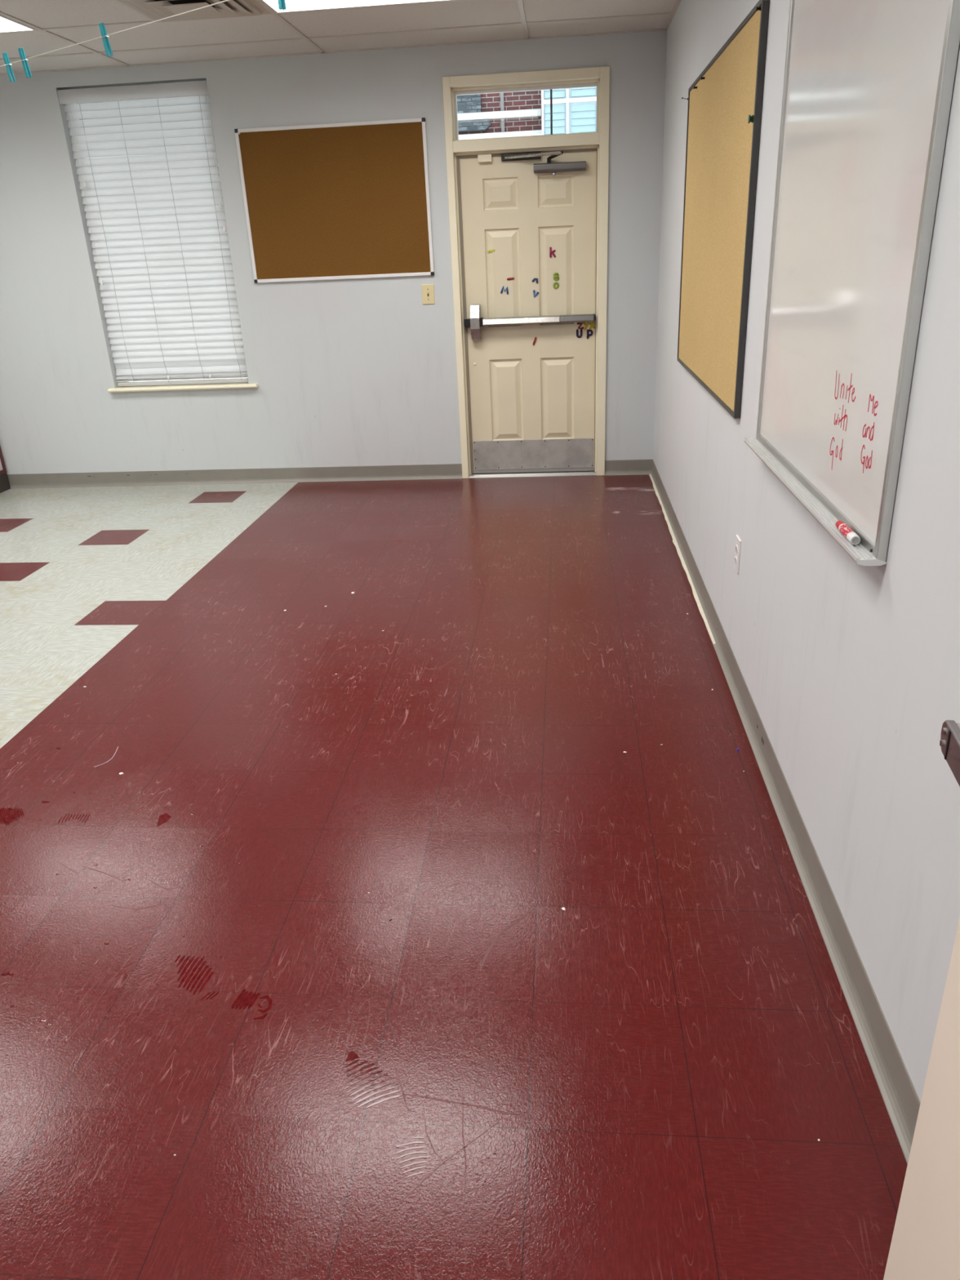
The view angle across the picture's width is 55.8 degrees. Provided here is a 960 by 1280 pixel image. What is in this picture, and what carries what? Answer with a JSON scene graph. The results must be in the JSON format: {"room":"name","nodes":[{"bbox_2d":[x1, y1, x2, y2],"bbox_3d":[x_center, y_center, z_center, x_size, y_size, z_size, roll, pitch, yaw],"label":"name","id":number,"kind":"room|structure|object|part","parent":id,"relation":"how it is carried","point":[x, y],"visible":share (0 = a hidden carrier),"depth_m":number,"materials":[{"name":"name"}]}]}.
{"room":"classroom","nodes":[
{"label":"classroom","id":0,"kind":"room"},
{"bbox_2d":[0,30,666,474],"bbox_3d":[-1.518,-2.360,6.079,5.550,2.600,0.150,0,23,5],"label":"wall","id":1,"kind":"structure","parent":0,"point":[355,371],"depth_m":6.03,"materials":[{"name":"grey paint"}]},
{"bbox_2d":[67,102,257,392],"bbox_3d":[-2.099,-2.613,6.000,1.066,1.844,0.190,0,23,5],"label":"window","id":2,"kind":"structure","parent":1,"relation":"in","point":[237,384],"depth_m":6.29,"materials":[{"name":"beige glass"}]},
{"bbox_2d":[57,80,248,386],"bbox_3d":[-2.115,-2.615,5.981,0.958,1.797,0.086,0,23,5],"label":"blind","id":3,"kind":"object","parent":2,"relation":"attached to","point":[162,260],"visible":0.98,"depth_m":5.96,"materials":[{"name":"white plastic"}]},
{"bbox_3d":[-2.558,-3.161,5.749,0.004,0.442,0.004,0,23,5],"label":"pull cord","id":4,"kind":"part","parent":3,"relation":"part of","materials":[{"name":"white fabric"}]},
{"bbox_3d":[-2.559,-2.891,5.867,0.004,1.029,0.004,0,23,5],"label":"pull cord","id":5,"kind":"part","parent":3,"relation":"part of","materials":[{"name":"white fabric"}]},
{"bbox_3d":[-2.467,-2.584,6.008,0.017,1.712,0.006,0,23,5],"label":"ladder cord","id":6,"kind":"part","parent":3,"relation":"part of","materials":[{"name":"white fabric"}]},
{"bbox_3d":[-2.216,-2.586,5.984,0.017,1.712,0.006,0,23,5],"label":"ladder cord","id":7,"kind":"part","parent":3,"relation":"part of","materials":[{"name":"white fabric"}]},
{"bbox_3d":[-1.962,-2.587,5.960,0.017,1.712,0.006,0,23,5],"label":"ladder cord","id":8,"kind":"part","parent":3,"relation":"part of","materials":[{"name":"white fabric"}]},
{"bbox_3d":[-2.076,-1.806,6.342,0.941,0.022,0.050,0,23,5],"label":"rail","id":9,"kind":"part","parent":3,"relation":"part of","materials":[{"name":"white plastic"}]},
{"bbox_3d":[-1.682,-3.087,5.700,0.004,0.612,0.004,0,23,5],"label":"pull cord","id":10,"kind":"part","parent":3,"relation":"part of","materials":[{"name":"white fabric"}]},
{"bbox_3d":[-1.673,-3.027,5.726,0.004,0.742,0.004,0,23,5],"label":"pull cord","id":11,"kind":"part","parent":3,"relation":"part of","materials":[{"name":"white fabric"}]},
{"bbox_3d":[-1.695,-2.588,5.935,0.017,1.712,0.006,0,23,5],"label":"ladder cord","id":12,"kind":"part","parent":3,"relation":"part of","materials":[{"name":"white fabric"}]},
{"bbox_3d":[-2.062,-1.772,6.342,1.066,0.026,0.150,0,23,5],"label":"sill","id":13,"kind":"part","parent":2,"relation":"part of","materials":[{"name":"beige ceramic"}]},
{"bbox_2d":[7,459,652,488],"bbox_3d":[-1.472,-1.180,6.496,5.350,0.102,0.022,0,23,5],"label":"baseboard","id":14,"kind":"structure","parent":1,"relation":"attached to","point":[620,467],"depth_m":6.51,"materials":[{"name":"grey rubber"}]},
{"bbox_2d":[234,117,434,283],"bbox_3d":[-0.911,-2.770,5.751,1.198,0.893,0.018,0,23,5],"label":"cork board","id":15,"kind":"object","parent":1,"relation":"attached to","point":[340,200],"visible":1,"depth_m":5.74,"materials":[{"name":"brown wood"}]},
{"bbox_2d":[421,284,435,304],"bbox_3d":[-0.340,-2.260,5.921,0.082,0.122,0.019,0,23,5],"label":"light switch","id":16,"kind":"object","parent":1,"relation":"attached to","point":[428,290],"visible":1,"depth_m":5.92,"materials":[{"name":"beige plastic"}]},
{"bbox_2d":[442,66,609,478],"bbox_3d":[0.324,-2.274,5.896,0.994,2.432,0.243,0,23,5],"label":"door","id":17,"kind":"structure","parent":1,"relation":"in","point":[526,409],"depth_m":5.89,"materials":[{"name":"beige paint"}]},
{"bbox_2d":[500,285,508,294],"bbox_3d":[0.160,-2.289,5.927,0.055,0.055,0.011,0,23,5],"label":"magnet","id":18,"kind":"object","parent":17,"relation":"attached to","point":[503,288],"visible":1,"depth_m":5.92,"materials":[{"name":"blue plastic"}]},
{"bbox_3d":[0.271,-2.101,5.954,0.503,0.042,0.088,0,23,5],"label":"touch rail","id":19,"kind":"part","parent":17,"relation":"part of","materials":[{"name":"metal"}]},
{"bbox_3d":[0.373,-1.301,6.339,0.839,0.202,0.003,0,23,5],"label":"kick plate","id":20,"kind":"part","parent":17,"relation":"part of","materials":[{"name":"metal"}]},
{"bbox_2d":[533,289,538,297],"bbox_3d":[0.366,-2.262,5.918,0.039,0.049,0.012,0,23,5],"label":"magnet","id":21,"kind":"object","parent":17,"relation":"attached to","point":[534,291],"visible":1,"depth_m":5.92,"materials":[{"name":"blue plastic"}]},
{"bbox_2d":[549,246,555,257],"bbox_3d":[0.467,-2.488,5.812,0.040,0.065,0.011,0,23,5],"label":"magnet","id":22,"kind":"object","parent":17,"relation":"attached to","point":[551,252],"visible":1,"depth_m":5.81,"materials":[{"name":"plastic"}]},
{"bbox_3d":[0.459,-2.953,5.520,0.022,0.039,0.135,-16,27,-28],"label":"closer arm","id":23,"kind":"part","parent":17,"relation":"part of","materials":[{"name":"metal"}]},
{"bbox_2d":[553,272,559,280],"bbox_3d":[0.494,-2.354,5.868,0.039,0.050,0.011,0,23,5],"label":"magnet","id":24,"kind":"object","parent":17,"relation":"attached to","point":[555,274],"visible":1,"depth_m":5.86,"materials":[{"name":"green plastic"}]},
{"bbox_2d":[553,282,559,288],"bbox_3d":[0.495,-2.304,5.889,0.039,0.042,0.011,0,23,5],"label":"magnet","id":25,"kind":"object","parent":17,"relation":"attached to","point":[554,283],"visible":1,"depth_m":5.89,"materials":[{"name":"green plastic"}]},
{"bbox_3d":[0.632,-2.104,5.921,0.218,0.040,0.083,0,23,5],"label":"rail","id":26,"kind":"part","parent":17,"relation":"part of","materials":[{"name":"grey metal"}]},
{"bbox_2d":[576,328,582,337],"bbox_3d":[0.657,-2.028,5.993,0.041,0.056,0.012,0,23,5],"label":"magnet","id":27,"kind":"object","parent":17,"relation":"attached to","point":[577,330],"visible":1,"depth_m":5.99,"materials":[{"name":"blue plastic"}]},
{"bbox_2d":[577,322,583,328],"bbox_3d":[0.662,-2.072,5.973,0.046,0.042,0.012,0,23,5],"label":"magnet","id":28,"kind":"object","parent":17,"relation":"attached to","point":[578,323],"visible":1,"depth_m":5.97,"materials":[{"name":"plastic"}]},
{"bbox_2d":[582,321,589,330],"bbox_3d":[0.701,-2.071,5.971,0.045,0.056,0.011,0,23,5],"label":"magnet","id":29,"kind":"object","parent":17,"relation":"attached to","point":[584,322],"visible":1,"depth_m":5.96,"materials":[{"name":"gold plastic"}]},
{"bbox_2d":[586,329,593,338],"bbox_3d":[0.727,-2.022,5.989,0.041,0.062,0.012,0,23,5],"label":"magnet","id":30,"kind":"object","parent":17,"relation":"attached to","point":[588,335],"visible":1,"depth_m":5.99,"materials":[{"name":"blue plastic"}]},
{"bbox_2d":[588,321,595,329],"bbox_3d":[0.738,-2.071,5.967,0.048,0.054,0.011,0,23,5],"label":"magnet","id":31,"kind":"object","parent":17,"relation":"attached to","point":[593,322],"visible":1,"depth_m":5.96,"materials":[{"name":"gold metal"}]},
{"bbox_2d":[0,0,681,75],"bbox_3d":[-1.911,-1.994,1.896,5.550,0.084,8.150,0,23,5],"label":"ceiling","id":32,"kind":"structure","parent":0,"point":[58,24],"depth_m":4.88,"materials":[{"name":"tile"}]},
{"bbox_2d":[0,14,36,33],"bbox_3d":[-2.871,-2.987,4.400,1.193,0.007,0.584,0,23,5],"label":"recessed light","id":33,"kind":"object","parent":32,"relation":"in","point":[6,24],"visible":1,"depth_m":4.53,"materials":[{"name":"white plastic"}]},
{"bbox_2d":[0,16,31,31],"bbox_3d":[-2.871,-2.987,4.400,1.165,0.004,0.556,0,23,5],"label":"diffuser","id":34,"kind":"object","parent":33,"relation":"attached to","point":[6,24],"depth_m":4.52,"materials":[{"name":"white plastic"}]},
{"bbox_2d":[117,0,271,22],"bbox_3d":[-1.354,-2.983,4.261,0.594,0.032,0.594,0,23,5],"label":"ceiling vent","id":35,"kind":"object","parent":32,"relation":"in","point":[155,10],"visible":0.95,"depth_m":4.30,"materials":[{"name":"beige metal"}]},
{"bbox_3d":[-1.353,-2.970,4.267,0.210,0.003,0.210,0,23,5],"label":"plate","id":36,"kind":"part","parent":35,"relation":"part of","materials":[{"name":"beige metal"}]},
{"bbox_2d":[259,0,455,13],"bbox_3d":[-0.444,-2.999,4.170,1.193,0.007,0.584,0,23,5],"label":"recessed light","id":37,"kind":"object","parent":32,"relation":"in","point":[292,6],"visible":1,"depth_m":4.40,"materials":[{"name":"white plastic"}]},
{"bbox_2d":[0,474,907,1279],"bbox_3d":[-1.798,0.481,2.964,5.550,0.120,8.150,0,23,5],"label":"floor","id":38,"kind":"structure","parent":0,"point":[675,1045],"depth_m":2.21,"materials":[{"name":"red tile"}]},
{"bbox_2d":[0,445,10,493],"bbox_3d":[-3.802,-1.397,6.366,0.618,0.800,0.442,0,23,5],"label":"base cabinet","id":39,"kind":"object","parent":38,"relation":"on","point":[4,482],"visible":1,"depth_m":6.60,"materials":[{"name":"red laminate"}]},
{"bbox_3d":[-3.513,-1.446,6.322,0.022,0.660,0.430,0,23,5],"label":"frame","id":40,"kind":"part","parent":39,"relation":"part of","materials":[{"name":"red laminate"}]},
{"bbox_2d":[1,971,9,976],"bbox_3d":[-1.088,0.765,2.078,0.019,0.002,0.012,-10,24,-16],"label":"water droplet","id":41,"kind":"object","parent":38,"relation":"on","point":[6,973],"visible":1,"depth_m":2.08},
{"bbox_2d":[0,807,24,825],"bbox_3d":[-1.394,0.516,2.688,0.069,0.001,0.121,-19,28,-33],"label":"print","id":42,"kind":"object","parent":38,"relation":"on","point":[6,816],"visible":1,"depth_m":2.68},
{"bbox_2d":[57,813,90,823],"bbox_3d":[-1.188,0.523,2.650,0.086,0.001,0.054,0,23,5],"label":"print","id":43,"kind":"object","parent":38,"relation":"on","point":[66,814],"visible":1,"depth_m":2.66},
{"bbox_2d":[157,813,171,826],"bbox_3d":[-0.919,0.521,2.625,0.040,0.001,0.068,0,23,5],"label":"print","id":44,"kind":"object","parent":38,"relation":"on","point":[165,817],"visible":1,"depth_m":2.63},
{"bbox_2d":[174,955,218,999],"bbox_3d":[-0.643,0.759,2.046,0.081,0.001,0.174,-12,25,-22],"label":"print","id":45,"kind":"object","parent":38,"relation":"on","point":[198,963],"visible":1,"depth_m":2.05},
{"bbox_2d":[231,989,272,1019],"bbox_3d":[-0.492,0.789,1.959,0.090,0.001,0.068,6,25,19],"label":"print","id":46,"kind":"object","parent":38,"relation":"on","point":[246,999],"visible":1,"depth_m":1.97},
{"bbox_2d":[343,1050,401,1107],"bbox_3d":[-0.225,0.859,1.771,0.087,0.001,0.153,-19,28,-33],"label":"print","id":47,"kind":"object","parent":38,"relation":"on","point":[352,1055],"visible":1,"depth_m":1.76},
{"bbox_2d":[394,1136,429,1177],"bbox_3d":[-0.121,0.921,1.615,0.059,0.001,0.073,-9,24,-14],"label":"print","id":48,"kind":"object","parent":38,"relation":"on","point":[420,1136],"visible":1,"depth_m":1.61},
{"bbox_2d":[653,0,959,1101],"bbox_3d":[0.852,-0.750,2.101,0.100,2.600,8.000,0,23,5],"label":"wall","id":49,"kind":"structure","parent":0,"point":[851,671],"depth_m":1.94,"materials":[{"name":"paint"}]},
{"bbox_2d":[648,474,715,644],"bbox_3d":[1.047,-0.563,4.918,0.019,0.007,2.910,0,23,5],"label":"trim","id":50,"kind":"structure","parent":49,"relation":"attached to","point":[671,531],"depth_m":4.49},
{"bbox_2d":[676,0,769,418],"bbox_3d":[0.933,-1.663,3.666,0.021,1.216,1.720,0,23,5],"label":"cork board","id":51,"kind":"object","parent":49,"relation":"attached to","point":[722,148],"visible":1,"depth_m":3.35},
{"bbox_2d":[747,114,753,124],"bbox_3d":[0.838,-1.608,2.795,0.016,0.025,0.025,0,23,5],"label":"pin","id":52,"kind":"object","parent":51,"relation":"attached to","point":[750,118],"visible":1,"depth_m":2.79,"materials":[{"name":"green plastic"}]},
{"bbox_2d":[733,534,741,573],"bbox_3d":[0.901,-0.301,3.175,0.009,0.120,0.077,0,23,5],"label":"wall outlet","id":53,"kind":"object","parent":49,"relation":"attached to","point":[738,542],"visible":1,"depth_m":3.16,"materials":[{"name":"white plastic"}]},
{"bbox_2d":[649,459,920,1164],"bbox_3d":[0.910,0.081,3.323,0.022,0.102,6.420,0,23,5],"label":"baseboard","id":54,"kind":"structure","parent":49,"relation":"attached to","point":[902,1102],"depth_m":2.12,"materials":[{"name":"grey rubber"}]},
{"bbox_2d":[743,0,959,565],"bbox_3d":[0.763,-0.934,2.006,0.056,1.224,1.172,0,23,5],"label":"whiteboard","id":55,"kind":"object","parent":49,"relation":"attached to","point":[868,84],"visible":1,"depth_m":1.86,"materials":[{"name":"plastic"}]},
{"bbox_2d":[743,437,886,565],"bbox_3d":[0.788,-0.380,2.244,0.056,0.016,1.170,0,23,5],"label":"marker tray","id":56,"kind":"object","parent":55,"relation":"on","point":[817,504],"depth_m":2.06,"materials":[{"name":"metal"}]},
{"bbox_2d":[835,520,860,545],"bbox_3d":[0.742,-0.218,1.830,0.020,0.020,0.117,0,23,5],"label":"marker pen","id":57,"kind":"object","parent":55,"relation":"on","point":[845,530],"visible":1,"depth_m":1.81,"materials":[{"name":"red plastic"}]},
{"bbox_2d":[883,720,959,1279],"bbox_3d":[0.461,0.235,0.553,0.104,2.028,0.913,2,24,11],"label":"door","id":58,"kind":"structure","parent":49,"relation":"in","point":[925,1245],"depth_m":1.11,"materials":[{"name":"beige paint"}]},
{"bbox_3d":[0.425,0.271,0.605,0.010,0.038,0.863,2,24,11],"label":"rail","id":59,"kind":"part","parent":58,"relation":"part of","materials":[{"name":"metal"}]},
{"bbox_3d":[-4.508,-1.037,3.335,0.100,2.600,6.420,0,23,5],"label":"wall","id":60,"kind":"structure","parent":0,"visible":0},
{"bbox_2d":[0,0,229,66],"bbox_3d":[-1.820,-1.714,2.850,6.260,0.002,0.002,14,28,34],"label":"drying line","id":61,"kind":"object","parent":60,"relation":"attached to","point":[225,0],"visible":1,"depth_m":2.18,"materials":[{"name":"white fabric"}]},
{"bbox_2d":[2,52,16,82],"bbox_3d":[-1.297,-1.577,2.495,0.014,0.069,0.019,15,29,36],"label":"peg","id":62,"kind":"object","parent":61,"relation":"hanging from","point":[6,58],"visible":1,"depth_m":2.49,"materials":[{"name":"teal plastic"}]},
{"bbox_2d":[17,47,32,78],"bbox_3d":[-1.229,-1.560,2.449,0.014,0.069,0.020,12,27,30],"label":"peg","id":63,"kind":"object","parent":61,"relation":"hanging from","point":[26,68],"visible":1,"depth_m":2.45,"materials":[{"name":"teal plastic"}]},
{"bbox_2d":[98,22,113,56],"bbox_3d":[-0.924,-1.483,2.239,0.014,0.069,0.020,15,29,35],"label":"peg","id":64,"kind":"object","parent":61,"relation":"hanging from","point":[108,49],"visible":1,"depth_m":2.24,"materials":[{"name":"teal plastic"}]},
{"bbox_2d":[277,0,286,10],"bbox_3d":[-0.417,-1.355,1.887,0.014,0.069,0.017,14,28,33],"label":"peg","id":65,"kind":"object","parent":61,"relation":"hanging from","point":[282,4],"visible":1,"depth_m":1.90,"materials":[{"name":"teal plastic"}]},
{"bbox_3d":[-0.419,-1.353,1.885,0.009,0.069,0.006,13,31,32],"label":"arm","id":66,"kind":"part","parent":65,"relation":"part of","materials":[{"name":"teal plastic"}]},
{"bbox_3d":[-0.415,-1.356,1.890,0.009,0.069,0.006,13,31,32],"label":"arm","id":67,"kind":"part","parent":65,"relation":"part of"},
{"label":"outside","id":68,"kind":"structure","parent":0,"visible":0},
{"bbox_2d":[79,86,596,195],"bbox_3d":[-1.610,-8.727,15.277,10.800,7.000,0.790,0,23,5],"label":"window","id":69,"kind":"structure","parent":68,"point":[518,113],"depth_m":14.97,"materials":[{"name":"glass"}]},
{"bbox_3d":[2.365,-8.598,14.556,2.750,7.000,0.040,0,23,5],"label":"bay trim","id":70,"kind":"part","parent":69,"relation":"part of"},
{"bbox_2d":[544,86,595,134],"bbox_3d":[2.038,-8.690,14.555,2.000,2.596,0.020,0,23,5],"label":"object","id":71,"kind":"structure","parent":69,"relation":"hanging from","point":[574,109],"depth_m":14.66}
]}

